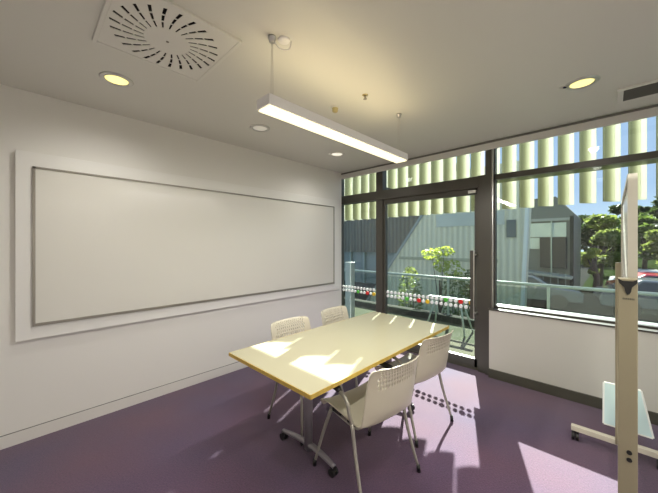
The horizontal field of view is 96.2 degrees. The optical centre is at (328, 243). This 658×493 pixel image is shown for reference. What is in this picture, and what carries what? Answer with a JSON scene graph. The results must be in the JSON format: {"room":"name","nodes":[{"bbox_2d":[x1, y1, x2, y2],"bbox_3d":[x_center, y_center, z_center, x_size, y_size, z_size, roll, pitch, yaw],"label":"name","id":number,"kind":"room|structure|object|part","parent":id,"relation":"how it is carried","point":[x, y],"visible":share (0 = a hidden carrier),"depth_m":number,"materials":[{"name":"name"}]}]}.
{"room":"meeting room","nodes":[
{"label":"meeting room","id":0,"kind":"room"},
{"bbox_2d":[0,84,340,435],"bbox_3d":[-1.476,0.168,3.286,0.160,2.700,4.700,0,0,44],"label":"wall","id":1,"kind":"structure","parent":0,"point":[45,379],"depth_m":2.70,"materials":[{"name":"white paint"}]},
{"bbox_2d":[0,361,247,449],"bbox_3d":[-1.416,1.472,3.228,0.008,0.092,4.700,0,0,44],"label":"baseboard","id":2,"kind":"structure","parent":1,"relation":"attached to","point":[31,433],"depth_m":2.63,"materials":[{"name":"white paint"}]},
{"bbox_2d":[15,150,338,341],"bbox_3d":[-1.098,0.013,3.523,0.054,1.441,3.630,0,0,44],"label":"whiteboard","id":3,"kind":"object","parent":1,"relation":"attached to","point":[98,245],"visible":1,"depth_m":2.83,"materials":[{"name":"white"}]},
{"bbox_2d":[341,107,657,178],"bbox_3d":[1.911,-1.126,3.308,4.700,0.088,0.020,0,0,44],"label":"trim","id":4,"kind":"structure","parent":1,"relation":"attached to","point":[651,112],"depth_m":3.13,"materials":[{"name":"white"}]},
{"bbox_2d":[341,104,657,174],"bbox_3d":[1.900,-1.163,3.296,4.700,0.018,0.012,0,0,44],"label":"trim","id":5,"kind":"structure","parent":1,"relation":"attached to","point":[656,105],"depth_m":3.09,"materials":[{"name":"grey"}]},
{"bbox_2d":[0,0,657,173],"bbox_3d":[0.267,-1.282,1.615,4.970,0.200,4.940,0,0,44],"label":"ceiling","id":6,"kind":"structure","parent":0,"point":[458,73],"depth_m":1.95,"materials":[{"name":"white paint"}]},
{"bbox_2d":[99,71,133,87],"bbox_3d":[-1.526,-1.177,2.122,0.206,0.010,0.206,0,0,44],"label":"recessed light","id":7,"kind":"object","parent":6,"relation":"in","point":[116,79],"visible":1,"depth_m":2.11,"materials":[{"name":"silver metal"}]},
{"bbox_2d":[92,0,241,82],"bbox_3d":[-0.934,-1.174,1.706,0.610,0.016,0.610,0,0,44],"label":"ceiling vent","id":8,"kind":"object","parent":6,"relation":"in","point":[163,34],"visible":1,"depth_m":1.66,"materials":[{"name":"white metal"}]},
{"bbox_2d":[250,124,269,131],"bbox_3d":[-0.703,-1.177,3.006,0.206,0.010,0.206,0,0,44],"label":"recessed light","id":9,"kind":"object","parent":6,"relation":"in","point":[255,127],"visible":1,"depth_m":2.99,"materials":[{"name":"white glass"}]},
{"bbox_2d":[257,34,407,162],"bbox_3d":[0.159,-0.968,2.175,0.143,0.428,1.504,0,0,44],"label":"pendant light","id":10,"kind":"object","parent":6,"relation":"hanging from","point":[272,105],"visible":1,"depth_m":1.90,"materials":[{"name":"white metal"}]},
{"bbox_2d":[259,104,406,162],"bbox_3d":[0.152,-0.758,2.182,0.104,0.008,1.488,0,0,44],"label":"diffuser","id":11,"kind":"object","parent":10,"relation":"attached to","point":[278,111],"depth_m":1.98,"materials":[{"name":"beige plastic"}]},
{"bbox_2d":[331,105,338,112],"bbox_3d":[0.053,-1.159,2.547,0.076,0.046,0.076,0,0,44],"label":"smoke detector","id":12,"kind":"object","parent":6,"relation":"attached to","point":[335,108],"visible":1,"depth_m":2.53,"materials":[{"name":"white plastic"}]},
{"bbox_2d":[329,152,344,156],"bbox_3d":[0.105,-1.177,3.874,0.206,0.010,0.206,0,0,44],"label":"recessed light","id":13,"kind":"object","parent":6,"relation":"in","point":[335,154],"visible":1,"depth_m":3.88,"materials":[{"name":"white glass"}]},
{"bbox_2d":[565,75,600,90],"bbox_3d":[1.854,-1.177,2.164,0.206,0.010,0.206,0,0,44],"label":"recessed light","id":14,"kind":"object","parent":6,"relation":"in","point":[583,82],"visible":0.99,"depth_m":2.15,"materials":[{"name":"yellow glass"}]},
{"bbox_2d":[617,79,657,103],"bbox_3d":[2.775,-1.173,1.897,1.320,0.018,0.290,0,0,44],"label":"ceiling vent","id":15,"kind":"object","parent":6,"relation":"in","point":[649,88],"visible":1,"depth_m":2.26,"materials":[{"name":"white"}]},
{"bbox_2d":[0,351,657,492],"bbox_3d":[0.291,1.578,1.654,4.950,0.120,4.990,0,0,44],"label":"floor","id":16,"kind":"structure","parent":0,"point":[215,435],"depth_m":2.20,"materials":[{"name":"purple carpet"}]},
{"bbox_2d":[267,316,343,445],"bbox_3d":[-0.204,1.114,2.608,0.555,0.811,0.570,0,0,-44],"label":"chair","id":17,"kind":"object","parent":16,"relation":"on","point":[278,328],"visible":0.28,"depth_m":2.73,"materials":[{"name":"beige plastic"}]},
{"bbox_3d":[-0.472,1.283,2.534,0.138,0.416,0.025,0,0,34],"label":"leg","id":18,"kind":"part","parent":17,"relation":"part of","materials":[{"name":"beige"}]},
{"bbox_3d":[-0.213,1.297,2.292,0.027,0.387,0.137,0,0,-10],"label":"leg","id":19,"kind":"part","parent":17,"relation":"part of","materials":[{"name":"beige"}]},
{"bbox_2d":[229,312,448,477],"bbox_3d":[0.213,1.151,2.476,0.870,0.735,1.800,0,0,44],"label":"meeting table","id":20,"kind":"object","parent":16,"relation":"on","point":[311,363],"visible":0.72,"depth_m":2.13,"materials":[{"name":"beige laminate"}]},
{"bbox_3d":[-0.147,1.143,2.101,0.072,0.630,0.047,0,0,44],"label":"leg","id":21,"kind":"part","parent":20,"relation":"part of","materials":[{"name":"grey metal"}]},
{"bbox_2d":[321,306,382,386],"bbox_3d":[0.229,1.114,3.103,0.570,0.811,0.555,0,0,40],"label":"chair","id":22,"kind":"object","parent":16,"relation":"on","point":[338,313],"visible":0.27,"depth_m":3.26,"materials":[{"name":"beige plastic"}]},
{"bbox_2d":[313,355,420,492],"bbox_3d":[0.276,1.114,1.968,0.555,0.811,0.570,0,0,-37],"label":"chair","id":23,"kind":"object","parent":16,"relation":"on","point":[373,402],"visible":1,"depth_m":1.80,"materials":[{"name":"beige plastic"}]},
{"bbox_3d":[-0.038,1.297,2.007,0.137,0.387,0.027,0,0,19],"label":"leg","id":24,"kind":"part","parent":23,"relation":"part of","materials":[{"name":"beige"}]},
{"bbox_3d":[0.245,1.120,2.008,0.398,0.035,0.286,0,0,-37],"label":"seat frame","id":25,"kind":"part","parent":23,"relation":"part of","materials":[{"name":"beige"}]},
{"bbox_3d":[0.076,0.988,1.833,0.041,0.186,0.203,0,0,-37],"label":"armrest","id":26,"kind":"part","parent":23,"relation":"part of","materials":[{"name":"beige"}]},
{"bbox_3d":[0.162,1.283,1.715,0.025,0.416,0.138,0,0,-26],"label":"leg","id":27,"kind":"part","parent":23,"relation":"part of","materials":[{"name":"beige"}]},
{"bbox_3d":[0.550,1.283,2.010,0.138,0.416,0.025,0,0,41],"label":"leg","id":28,"kind":"part","parent":23,"relation":"part of","materials":[{"name":"beige"}]},
{"bbox_2d":[374,330,453,447],"bbox_3d":[0.732,1.114,2.522,0.555,0.811,0.570,0,0,-39],"label":"chair","id":29,"kind":"object","parent":16,"relation":"on","point":[433,352],"visible":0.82,"depth_m":2.32,"materials":[{"name":"beige plastic"}]},
{"bbox_3d":[0.627,1.283,2.265,0.025,0.416,0.138,0,0,-28],"label":"leg","id":30,"kind":"part","parent":29,"relation":"part of","materials":[{"name":"beige"}]},
{"bbox_3d":[1.005,1.283,2.573,0.138,0.416,0.025,0,0,39],"label":"leg","id":31,"kind":"part","parent":29,"relation":"part of","materials":[{"name":"beige"}]},
{"bbox_2d":[571,173,657,492],"bbox_3d":[1.631,0.615,1.629,0.560,1.804,1.402,0,0,44],"label":"whiteboard","id":32,"kind":"object","parent":16,"relation":"on","point":[626,271],"visible":1,"depth_m":1.14,"materials":[{"name":"beige metal"}]},
{"bbox_3d":[2.091,0.783,2.117,0.054,1.300,0.060,0,0,44],"label":"post","id":33,"kind":"part","parent":32,"relation":"part of","materials":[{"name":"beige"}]},
{"bbox_3d":[1.639,0.150,1.622,0.014,0.835,1.190,0,0,44],"label":"board panel","id":34,"kind":"part","parent":32,"relation":"part of","materials":[{"name":"white plastic"}]},
{"bbox_3d":[1.167,0.783,1.153,0.054,1.300,0.060,0,0,44],"label":"post","id":35,"kind":"part","parent":32,"relation":"part of","materials":[{"name":"beige metal"}]},
{"bbox_3d":[1.639,0.150,1.622,0.028,0.875,1.230,0,0,44],"label":"board frame","id":36,"kind":"part","parent":32,"relation":"part of","materials":[{"name":"beige"}]},
{"bbox_2d":[602,381,654,438],"bbox_3d":[2.211,1.222,2.188,0.268,0.292,0.115,0,0,44],"label":"panel","id":37,"kind":"object","parent":16,"relation":"on","point":[608,402],"visible":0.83,"depth_m":2.21,"materials":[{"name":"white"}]},
{"bbox_2d":[489,310,657,412],"bbox_3d":[2.780,1.135,2.592,2.455,0.765,0.190,0,0,44],"label":"wall","id":38,"kind":"structure","parent":0,"point":[579,357],"depth_m":2.91,"materials":[{"name":"grey paint"}]},
{"bbox_2d":[341,170,484,372],"bbox_3d":[1.042,0.168,4.301,2.320,2.700,0.130,0,0,44],"label":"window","id":39,"kind":"structure","parent":38,"relation":"in","point":[381,193],"depth_m":3.90,"materials":[{"name":"grey metal"}]},
{"bbox_2d":[341,179,374,305],"bbox_3d":[0.482,0.173,4.823,0.790,2.690,0.110,0,0,44],"label":"window","id":40,"kind":"structure","parent":39,"relation":"attached to","point":[342,180],"depth_m":5.06,"materials":[{"name":"grey metal"}]},
{"bbox_3d":[0.482,0.173,4.823,0.790,2.690,0.110,0,0,44],"label":"frame","id":41,"kind":"part","parent":40,"relation":"part of","materials":[{"name":"grey metal"}]},
{"bbox_3d":[1.011,-0.927,4.323,2.245,0.510,0.120,0,0,44],"label":"frame","id":42,"kind":"part","parent":39,"relation":"part of","materials":[{"name":"grey metal"}]},
{"bbox_2d":[383,188,477,367],"bbox_3d":[1.311,0.408,3.993,1.355,2.160,0.120,0,0,44],"label":"door","id":43,"kind":"structure","parent":39,"relation":"attached to","point":[452,356],"depth_m":3.75,"materials":[{"name":"grey metal"}]},
{"bbox_3d":[1.714,0.488,3.540,0.038,0.820,0.022,0,0,44],"label":"handle","id":44,"kind":"part","parent":43,"relation":"part of","materials":[{"name":"grey metal"}]},
{"bbox_2d":[406,349,477,370],"bbox_3d":[1.059,1.503,4.377,2.240,0.030,0.215,0,0,44],"label":"trim","id":45,"kind":"structure","parent":39,"relation":"attached to","point":[409,350],"depth_m":3.70,"materials":[{"name":"grey metal"}]},
{"bbox_2d":[387,159,657,189],"bbox_3d":[1.458,-0.879,4.569,8.100,0.038,0.855,0,0,44],"label":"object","id":46,"kind":"structure","parent":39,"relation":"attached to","point":[654,160],"depth_m":3.50,"materials":[{"name":"grey metal"}]},
{"bbox_2d":[344,179,346,220],"bbox_3d":[0.285,-1.127,6.408,0.202,1.250,0.030,0,0,0],"label":"louvres","id":47,"kind":"object","parent":46,"relation":"attached to","point":[344,179],"visible":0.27,"depth_m":6.41,"materials":[{"name":"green metal"}]},
{"bbox_2d":[345,177,352,219],"bbox_3d":[0.438,-1.127,6.262,0.202,1.250,0.030,0,0,0],"label":"louvres","id":48,"kind":"object","parent":46,"relation":"attached to","point":[349,181],"visible":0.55,"depth_m":6.26,"materials":[{"name":"green metal"}]},
{"bbox_2d":[353,176,361,219],"bbox_3d":[0.590,-1.127,6.115,0.202,1.250,0.030,0,0,0],"label":"louvres","id":49,"kind":"object","parent":46,"relation":"attached to","point":[356,180],"visible":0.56,"depth_m":6.12,"materials":[{"name":"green metal"}]},
{"bbox_2d":[361,174,368,218],"bbox_3d":[0.742,-1.127,5.970,0.202,1.250,0.030,0,0,0],"label":"louvres","id":50,"kind":"object","parent":46,"relation":"attached to","point":[364,178],"visible":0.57,"depth_m":5.97,"materials":[{"name":"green metal"}]},
{"bbox_2d":[369,173,375,218],"bbox_3d":[0.895,-1.127,5.823,0.202,1.250,0.030,0,0,0],"label":"louvres","id":51,"kind":"object","parent":46,"relation":"attached to","point":[372,177],"visible":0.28,"depth_m":5.83,"materials":[{"name":"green metal"}]},
{"bbox_2d":[388,168,397,216],"bbox_3d":[1.199,-1.127,5.531,0.202,1.250,0.030,0,0,0],"label":"louvres","id":52,"kind":"object","parent":46,"relation":"attached to","point":[393,173],"visible":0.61,"depth_m":5.53,"materials":[{"name":"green metal"}]},
{"bbox_3d":[1.171,-1.127,5.534,0.149,1.250,0.020,0,0,-6],"label":"blade","id":53,"kind":"part","parent":52,"relation":"part of","materials":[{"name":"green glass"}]},
{"bbox_2d":[398,166,407,216],"bbox_3d":[1.351,-1.127,5.385,0.202,1.250,0.030,0,0,0],"label":"louvres","id":54,"kind":"object","parent":46,"relation":"attached to","point":[403,171],"visible":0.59,"depth_m":5.38,"materials":[{"name":"green metal"}]},
{"bbox_2d":[408,164,419,215],"bbox_3d":[1.504,-1.127,5.239,0.202,1.250,0.030,0,0,0],"label":"louvres","id":55,"kind":"object","parent":46,"relation":"attached to","point":[413,170],"visible":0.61,"depth_m":5.24,"materials":[{"name":"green metal"}]},
{"bbox_3d":[1.476,-1.127,5.242,0.149,1.250,0.020,0,0,-6],"label":"blade","id":56,"kind":"part","parent":55,"relation":"part of","materials":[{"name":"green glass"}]},
{"bbox_2d":[419,162,430,214],"bbox_3d":[1.656,-1.127,5.093,0.202,1.250,0.030,0,0,0],"label":"louvres","id":57,"kind":"object","parent":46,"relation":"attached to","point":[424,168],"visible":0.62,"depth_m":5.09,"materials":[{"name":"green metal"}]},
{"bbox_2d":[431,159,442,213],"bbox_3d":[1.808,-1.127,4.947,0.202,1.250,0.030,0,0,0],"label":"louvres","id":58,"kind":"object","parent":46,"relation":"attached to","point":[436,166],"visible":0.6,"depth_m":4.95,"materials":[{"name":"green metal"}]},
{"bbox_2d":[443,157,455,212],"bbox_3d":[1.961,-1.127,4.801,0.202,1.250,0.030,0,0,0],"label":"louvres","id":59,"kind":"object","parent":46,"relation":"attached to","point":[449,164],"visible":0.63,"depth_m":4.80,"materials":[{"name":"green metal"}]},
{"bbox_3d":[1.933,-1.127,4.804,0.149,1.250,0.020,0,0,-6],"label":"blade","id":60,"kind":"part","parent":59,"relation":"part of","materials":[{"name":"green glass"}]},
{"bbox_2d":[457,154,469,211],"bbox_3d":[2.113,-1.127,4.655,0.202,1.250,0.030,0,0,0],"label":"louvres","id":61,"kind":"object","parent":46,"relation":"attached to","point":[463,161],"visible":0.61,"depth_m":4.65,"materials":[{"name":"green metal"}]},
{"bbox_3d":[2.085,-1.127,4.658,0.149,1.250,0.020,0,0,-6],"label":"blade","id":62,"kind":"part","parent":61,"relation":"part of","materials":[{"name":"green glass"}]},
{"bbox_2d":[471,151,483,210],"bbox_3d":[2.265,-1.127,4.509,0.202,1.250,0.030,0,0,0],"label":"louvres","id":63,"kind":"object","parent":46,"relation":"attached to","point":[477,159],"visible":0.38,"depth_m":4.51,"materials":[{"name":"green metal"}]},
{"bbox_3d":[2.237,-1.127,4.512,0.149,1.250,0.020,0,0,-6],"label":"blade","id":64,"kind":"part","parent":63,"relation":"part of","materials":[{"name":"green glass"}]},
{"bbox_2d":[497,148,499,209],"bbox_3d":[2.417,-1.127,4.363,0.202,1.250,0.030,0,0,0],"label":"louvres","id":65,"kind":"object","parent":46,"relation":"attached to","point":[498,149],"visible":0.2,"depth_m":4.35,"materials":[{"name":"green metal"}]},
{"bbox_2d":[502,144,516,208],"bbox_3d":[2.570,-1.127,4.217,0.202,1.250,0.030,0,0,0],"label":"louvres","id":66,"kind":"object","parent":46,"relation":"attached to","point":[509,153],"visible":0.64,"depth_m":4.22,"materials":[{"name":"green metal"}]},
{"bbox_3d":[2.542,-1.127,4.220,0.149,1.250,0.020,0,0,-6],"label":"blade","id":67,"kind":"part","parent":66,"relation":"part of","materials":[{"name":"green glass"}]},
{"bbox_2d":[519,141,533,207],"bbox_3d":[2.722,-1.127,4.071,0.202,1.250,0.030,0,0,0],"label":"louvres","id":68,"kind":"object","parent":46,"relation":"attached to","point":[526,150],"visible":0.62,"depth_m":4.07,"materials":[{"name":"green metal"}]},
{"bbox_2d":[538,137,552,205],"bbox_3d":[2.874,-1.127,3.925,0.202,1.250,0.030,0,0,0],"label":"louvres","id":69,"kind":"object","parent":46,"relation":"attached to","point":[545,146],"visible":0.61,"depth_m":3.92,"materials":[{"name":"green metal"}]},
{"bbox_2d":[558,133,573,204],"bbox_3d":[3.027,-1.127,3.779,0.202,1.250,0.030,0,0,0],"label":"louvres","id":70,"kind":"object","parent":46,"relation":"attached to","point":[565,142],"visible":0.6,"depth_m":3.78,"materials":[{"name":"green metal"}]},
{"bbox_3d":[2.999,-1.127,3.781,0.149,1.250,0.020,0,0,-6],"label":"blade","id":71,"kind":"part","parent":70,"relation":"part of","materials":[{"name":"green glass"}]},
{"bbox_3d":[1.590,-0.878,4.707,8.100,0.012,0.475,0,0,44],"label":"shelf plate","id":72,"kind":"part","parent":46,"relation":"part of","materials":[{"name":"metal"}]},
{"bbox_2d":[579,128,595,202],"bbox_3d":[3.179,-1.127,3.633,0.202,1.250,0.030,0,0,0],"label":"louvres","id":73,"kind":"object","parent":46,"relation":"attached to","point":[587,138],"visible":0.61,"depth_m":3.63,"materials":[{"name":"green metal"}]},
{"bbox_3d":[3.151,-1.127,3.635,0.149,1.250,0.020,0,0,-6],"label":"blade","id":74,"kind":"part","parent":73,"relation":"part of","materials":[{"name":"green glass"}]},
{"bbox_2d":[603,123,620,201],"bbox_3d":[3.331,-1.127,3.487,0.202,1.250,0.030,0,0,0],"label":"louvres","id":75,"kind":"object","parent":46,"relation":"attached to","point":[612,133],"visible":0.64,"depth_m":3.48,"materials":[{"name":"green metal"}]},
{"bbox_3d":[3.303,-1.127,3.489,0.149,1.250,0.020,0,0,-6],"label":"blade","id":76,"kind":"part","parent":75,"relation":"part of","materials":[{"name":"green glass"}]},
{"bbox_2d":[628,118,646,199],"bbox_3d":[3.484,-1.127,3.341,0.202,1.250,0.030,0,0,0],"label":"louvres","id":77,"kind":"object","parent":46,"relation":"attached to","point":[637,129],"visible":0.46,"depth_m":3.34,"materials":[{"name":"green metal"}]},
{"bbox_3d":[3.456,-1.127,3.343,0.149,1.250,0.020,0,0,-6],"label":"blade","id":78,"kind":"part","parent":77,"relation":"part of","materials":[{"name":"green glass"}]},
{"bbox_2d":[656,116,657,197],"bbox_3d":[3.636,-1.127,3.195,0.202,1.250,0.030,0,0,0],"label":"louvres","id":79,"kind":"object","parent":46,"relation":"attached to","point":[656,116],"visible":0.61,"depth_m":3.18,"materials":[{"name":"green metal"}]},
{"bbox_2d":[485,149,491,374],"bbox_3d":[1.898,0.168,3.473,0.063,2.700,0.160,0,0,44],"label":"trim","id":80,"kind":"structure","parent":38,"relation":"attached to","point":[488,153],"depth_m":3.41,"materials":[{"name":"grey metal"}]},
{"bbox_2d":[488,368,657,425],"bbox_3d":[2.708,1.469,2.517,2.455,0.098,0.018,0,0,44],"label":"baseboard","id":81,"kind":"structure","parent":38,"relation":"attached to","point":[589,400],"depth_m":2.95,"materials":[{"name":"grey paint"}]},
{"bbox_2d":[488,308,657,333],"bbox_3d":[2.742,0.746,2.558,2.462,0.015,0.112,0,0,44],"label":"window sill","id":82,"kind":"structure","parent":38,"relation":"attached to","point":[612,325],"depth_m":2.90,"materials":[{"name":"white paint"}]},
{"bbox_2d":[492,148,657,329],"bbox_3d":[2.945,-0.200,2.579,2.800,1.965,0.280,0,0,44],"label":"window","id":83,"kind":"structure","parent":38,"relation":"in","point":[652,155],"depth_m":3.12,"materials":[{"name":"grey metal"}]},
{"label":"outside","id":84,"kind":"structure","parent":0,"visible":0},
{"bbox_2d":[344,264,657,322],"bbox_3d":[39.368,2.818,31.315,100.000,0.100,87.700,0,0,44],"label":"ground","id":85,"kind":"structure","parent":84,"point":[590,306],"depth_m":13.07,"materials":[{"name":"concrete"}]},
{"bbox_2d":[344,163,456,283],"bbox_3d":[1.583,-1.232,23.698,16.000,8.000,3.000,0,0,44],"label":"building","id":86,"kind":"structure","parent":85,"relation":"on","point":[359,235],"depth_m":20.69,"materials":[{"name":"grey metal"}]},
{"bbox_2d":[397,266,423,308],"bbox_3d":[2.293,1.686,8.328,0.759,2.168,0.766,0,0,44],"label":"shrub","id":87,"kind":"object","parent":85,"relation":"on","point":[406,287],"visible":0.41,"depth_m":8.27,"materials":[{"name":"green plant"}]},
{"bbox_3d":[2.307,1.949,8.327,0.332,1.643,0.328,0,0,44],"label":"stem","id":88,"kind":"part","parent":87,"relation":"part of","materials":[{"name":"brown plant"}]},
{"bbox_2d":[421,246,465,312],"bbox_3d":[2.960,1.408,7.736,1.074,2.722,0.677,0,0,44],"label":"young tree","id":89,"kind":"object","parent":85,"relation":"on","point":[436,251],"visible":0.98,"depth_m":7.70,"materials":[{"name":"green plant"}]},
{"bbox_2d":[367,161,531,316],"bbox_3d":[4.594,-0.032,12.456,6.750,5.600,1.060,0,0,44],"label":"building","id":90,"kind":"structure","parent":85,"relation":"on","point":[456,231],"depth_m":11.38,"materials":[{"name":"beige"}]},
{"bbox_2d":[441,271,469,316],"bbox_3d":[3.699,1.768,8.505,1.095,2.007,1.058,0,0,44],"label":"shrub","id":91,"kind":"object","parent":85,"relation":"on","point":[457,275],"visible":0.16,"depth_m":8.48,"materials":[{"name":"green plant"}]},
{"bbox_3d":[3.725,2.009,8.496,0.480,1.525,0.475,0,0,44],"label":"stem","id":92,"kind":"part","parent":91,"relation":"part of","materials":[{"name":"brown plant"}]},
{"bbox_2d":[456,269,469,316],"bbox_3d":[3.591,1.639,7.213,0.882,2.263,0.896,0,0,-19],"label":"shrub","id":93,"kind":"object","parent":85,"relation":"on","point":[468,270],"visible":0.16,"depth_m":7.22,"materials":[{"name":"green plant"}]},
{"bbox_2d":[528,196,580,286],"bbox_3d":[12.117,0.118,18.169,4.860,5.300,6.400,0,0,44],"label":"building","id":94,"kind":"structure","parent":85,"relation":"on","point":[555,230],"depth_m":15.72,"materials":[{"name":"grey"}]},
{"bbox_2d":[527,273,583,309],"bbox_3d":[8.931,2.059,13.740,4.292,1.418,1.760,0,0,32],"label":"car","id":95,"kind":"object","parent":85,"relation":"on","point":[559,298],"visible":0.42,"depth_m":12.39,"materials":[{"name":"grey paint"}]},
{"bbox_2d":[581,222,588,252],"bbox_3d":[34.526,-0.566,41.383,5.833,6.677,6.247,0,0,44],"label":"tree","id":96,"kind":"object","parent":85,"relation":"on","point":[584,248],"visible":0.02,"depth_m":40.66,"materials":[{"name":"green plant"}]},
{"bbox_2d":[580,256,657,293],"bbox_3d":[52.705,2.743,29.402,38.100,0.050,72.000,0,0,44],"label":"lawn","id":97,"kind":"structure","parent":85,"relation":"on","point":[608,271],"depth_m":28.13,"materials":[{"name":"green plant"}]},
{"bbox_2d":[581,248,601,292],"bbox_3d":[14.640,1.479,16.453,0.904,2.601,0.903,0,0,44],"label":"tree","id":98,"kind":"object","parent":97,"relation":"on","point":[588,258],"visible":1,"depth_m":16.29,"materials":[{"name":"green plant"}]},
{"bbox_2d":[578,204,620,267],"bbox_3d":[24.050,-0.318,26.384,3.147,6.180,4.802,0,0,3],"label":"tree","id":99,"kind":"object","parent":97,"relation":"on","point":[586,233],"visible":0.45,"depth_m":26.73,"materials":[{"name":"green plant"}]},
{"bbox_2d":[581,213,620,285],"bbox_3d":[17.517,0.404,18.723,2.987,4.741,3.686,0,0,44],"label":"tree","id":100,"kind":"object","parent":97,"relation":"on","point":[610,239],"visible":0.7,"depth_m":18.18,"materials":[{"name":"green plant"}]},
{"bbox_2d":[608,269,657,279],"bbox_3d":[17.319,2.059,15.119,4.292,1.418,1.760,0,0,38],"label":"car","id":101,"kind":"object","parent":97,"relation":"on","point":[639,270],"visible":0.16,"depth_m":15.30,"materials":[{"name":"white paint"}]},
{"bbox_2d":[614,205,652,229],"bbox_3d":[29.050,-0.484,27.909,3.750,6.513,4.644,0,0,44],"label":"tree","id":102,"kind":"object","parent":97,"relation":"on","point":[641,209],"visible":0.08,"depth_m":27.61,"materials":[{"name":"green plant"}]},
{"bbox_2d":[638,212,657,268],"bbox_3d":[22.758,0.213,20.709,3.277,5.121,4.657,0,0,44],"label":"tree","id":103,"kind":"object","parent":97,"relation":"on","point":[646,222],"visible":0.51,"depth_m":20.44,"materials":[{"name":"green plant"}]},
{"bbox_2d":[642,229,657,264],"bbox_3d":[18.868,0.897,15.935,3.111,3.759,2.036,0,0,3],"label":"tree","id":104,"kind":"object","parent":97,"relation":"on","point":[651,246],"visible":1,"depth_m":16.20,"materials":[{"name":"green plant"}]},
{"bbox_2d":[645,196,657,218],"bbox_3d":[26.968,-0.748,22.636,2.950,7.040,3.849,0,0,-34],"label":"tree","id":105,"kind":"object","parent":97,"relation":"on","point":[654,211],"visible":0.53,"depth_m":23.47,"materials":[{"name":"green plant"}]},
{"bbox_2d":[593,277,657,315],"bbox_3d":[12.878,2.059,11.065,4.292,1.418,1.760,0,0,35],"label":"car","id":106,"kind":"object","parent":85,"relation":"on","point":[644,284],"visible":0.49,"depth_m":10.96,"materials":[{"name":"grey paint"}]},
{"bbox_2d":[605,272,657,284],"bbox_3d":[15.240,2.059,13.095,4.292,1.418,1.760,0,0,37],"label":"car","id":107,"kind":"object","parent":85,"relation":"on","point":[640,274],"visible":0.16,"depth_m":13.50,"materials":[{"name":"red paint"}]},
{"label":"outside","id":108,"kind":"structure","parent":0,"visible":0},
{"bbox_2d":[344,304,474,356],"bbox_3d":[1.792,1.638,5.133,14.000,0.200,2.110,0,0,44],"label":"deck","id":109,"kind":"object","parent":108,"point":[460,344],"visible":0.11,"depth_m":5.01,"materials":[{"name":"beige concrete"}]},
{"bbox_2d":[345,262,354,317],"bbox_3d":[0.426,0.953,5.992,0.160,1.170,0.120,0,0,44],"label":"bollard","id":110,"kind":"object","parent":109,"relation":"on","point":[349,266],"visible":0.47,"depth_m":5.94,"materials":[{"name":"grey metal"}]},
{"bbox_2d":[344,297,474,326],"bbox_3d":[2.446,1.478,5.815,14.000,0.120,0.220,0,0,44],"label":"kerb","id":111,"kind":"object","parent":109,"relation":"on","point":[455,319],"visible":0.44,"depth_m":6.20,"materials":[{"name":"grey stone"}]},
{"bbox_2d":[344,269,657,314],"bbox_3d":[2.453,1.035,5.823,13.400,0.766,0.052,0,0,44],"label":"rail","id":112,"kind":"object","parent":111,"relation":"on","point":[548,286],"visible":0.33,"depth_m":4.95,"materials":[{"name":"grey metal"}]},
{"bbox_3d":[2.380,1.053,5.892,0.040,0.730,0.040,0,0,44],"label":"rail post","id":113,"kind":"part","parent":112,"relation":"part of","materials":[{"name":"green metal"}]},
{"bbox_3d":[2.453,0.678,5.823,13.400,0.052,0.052,0,0,44],"label":"handrail","id":114,"kind":"part","parent":112,"relation":"part of","materials":[{"name":"green metal"}]},
{"bbox_3d":[3.550,1.053,4.771,0.040,0.730,0.040,0,0,44],"label":"rail post","id":115,"kind":"part","parent":112,"relation":"part of","materials":[{"name":"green metal"}]},
{"bbox_2d":[427,295,473,336],"bbox_3d":[2.125,1.246,5.236,0.720,0.595,0.431,0,0,44],"label":"trestle","id":116,"kind":"object","parent":109,"relation":"on","point":[434,296],"visible":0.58,"depth_m":5.13,"materials":[{"name":"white metal"}]},
{"bbox_3d":[1.837,1.258,5.339,0.222,0.570,0.032,0,0,-8],"label":"leg","id":117,"kind":"part","parent":116,"relation":"part of","materials":[{"name":"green metal"}]},
{"bbox_3d":[2.010,1.258,5.520,0.032,0.570,0.222,0,0,5],"label":"leg","id":118,"kind":"part","parent":116,"relation":"part of","materials":[{"name":"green metal"}]},
{"bbox_3d":[2.241,1.258,4.952,0.032,0.570,0.222,0,0,5],"label":"leg","id":119,"kind":"part","parent":116,"relation":"part of","materials":[{"name":"green metal"}]},
{"bbox_3d":[2.414,1.258,5.132,0.222,0.570,0.032,0,0,-8],"label":"leg","id":120,"kind":"part","parent":116,"relation":"part of","materials":[{"name":"green metal"}]}
]}

